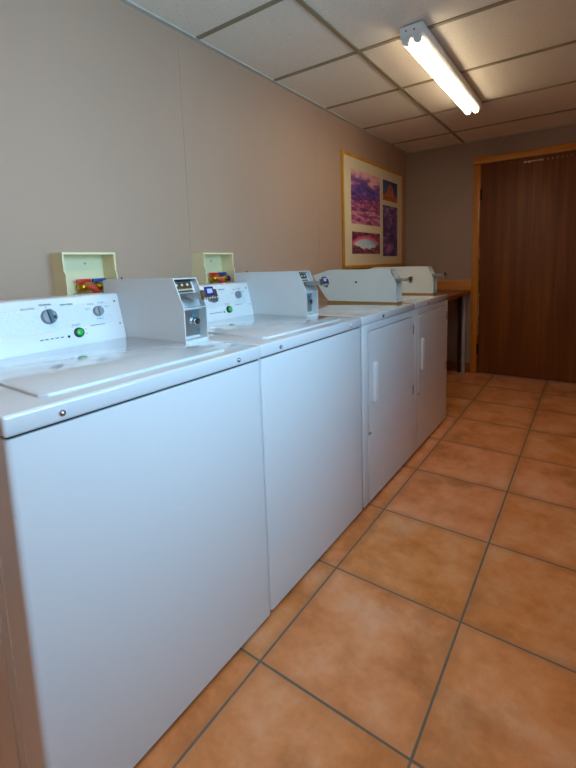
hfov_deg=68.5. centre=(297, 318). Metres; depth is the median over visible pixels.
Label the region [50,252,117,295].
washer supply box
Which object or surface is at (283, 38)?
ceiling
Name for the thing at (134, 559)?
washing machine
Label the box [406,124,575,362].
wall
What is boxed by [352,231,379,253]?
photograph
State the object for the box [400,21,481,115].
ceiling light
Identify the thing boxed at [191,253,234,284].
washer supply box
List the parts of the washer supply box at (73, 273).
valve handle, valve handle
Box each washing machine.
[0,277,269,767]
[199,271,361,609]
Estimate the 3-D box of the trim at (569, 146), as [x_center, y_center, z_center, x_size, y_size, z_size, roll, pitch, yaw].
[2.116,-1.468,3.741,1.042,0.064,0.020,3,9,34]
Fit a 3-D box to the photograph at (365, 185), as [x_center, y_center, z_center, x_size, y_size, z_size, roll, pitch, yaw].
[0.596,-1.029,3.667,0.001,0.436,0.571,3,9,34]
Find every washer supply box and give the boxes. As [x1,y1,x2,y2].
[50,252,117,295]
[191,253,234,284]
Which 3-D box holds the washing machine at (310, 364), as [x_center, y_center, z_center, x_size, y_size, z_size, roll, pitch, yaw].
[-0.188,0.371,1.804,0.699,1.126,0.692,3,9,34]
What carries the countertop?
on the table
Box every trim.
[119,0,575,153]
[196,0,575,144]
[470,164,480,372]
[474,142,575,164]
[476,150,575,372]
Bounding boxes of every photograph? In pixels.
[351,168,379,226]
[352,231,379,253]
[383,179,396,202]
[383,205,396,255]
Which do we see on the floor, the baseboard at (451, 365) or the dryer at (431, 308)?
the dryer at (431, 308)
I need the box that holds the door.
[476,151,575,382]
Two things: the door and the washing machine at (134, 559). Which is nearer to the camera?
the washing machine at (134, 559)
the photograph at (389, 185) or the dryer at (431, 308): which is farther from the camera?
the photograph at (389, 185)
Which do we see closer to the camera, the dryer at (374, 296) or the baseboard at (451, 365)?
the dryer at (374, 296)
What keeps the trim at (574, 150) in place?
attached to the wall at (439, 181)
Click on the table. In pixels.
(455, 288)
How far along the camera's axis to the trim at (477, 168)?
4.14 m
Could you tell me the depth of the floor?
1.33 m
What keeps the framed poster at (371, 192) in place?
attached to the wall at (122, 133)
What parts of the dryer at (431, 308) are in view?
panel, plate, handle, door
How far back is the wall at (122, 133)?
1.88 m
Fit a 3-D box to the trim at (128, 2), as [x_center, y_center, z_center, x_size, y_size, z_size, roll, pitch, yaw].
[0.561,-1.312,1.460,2.440,0.008,5.538,3,9,34]
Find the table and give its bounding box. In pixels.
[437,279,471,373]
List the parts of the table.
support post, leg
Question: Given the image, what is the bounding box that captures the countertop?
[437,290,469,300]
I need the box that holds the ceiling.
[130,0,575,151]
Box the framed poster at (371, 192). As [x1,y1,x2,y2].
[340,149,402,268]
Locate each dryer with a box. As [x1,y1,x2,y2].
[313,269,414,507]
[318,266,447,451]
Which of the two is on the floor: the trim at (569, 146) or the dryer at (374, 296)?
the dryer at (374, 296)
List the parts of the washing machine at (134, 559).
panel, lid, panel, coin plate, vault door, slide plate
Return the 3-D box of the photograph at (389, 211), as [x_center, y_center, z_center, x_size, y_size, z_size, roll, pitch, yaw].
[0.905,-0.847,4.132,0.001,0.478,0.356,3,9,34]
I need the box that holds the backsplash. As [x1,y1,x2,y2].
[437,279,471,293]
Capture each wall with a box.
[0,0,405,299]
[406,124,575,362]
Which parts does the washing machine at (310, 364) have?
lid, panel, coin plate, vault door, slide plate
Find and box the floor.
[133,370,575,767]
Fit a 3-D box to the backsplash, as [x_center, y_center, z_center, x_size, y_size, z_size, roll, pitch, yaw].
[1.445,-0.328,4.381,0.673,0.142,0.020,3,9,34]
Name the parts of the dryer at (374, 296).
plate, panel, handle, door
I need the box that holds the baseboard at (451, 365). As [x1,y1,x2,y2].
[447,361,469,371]

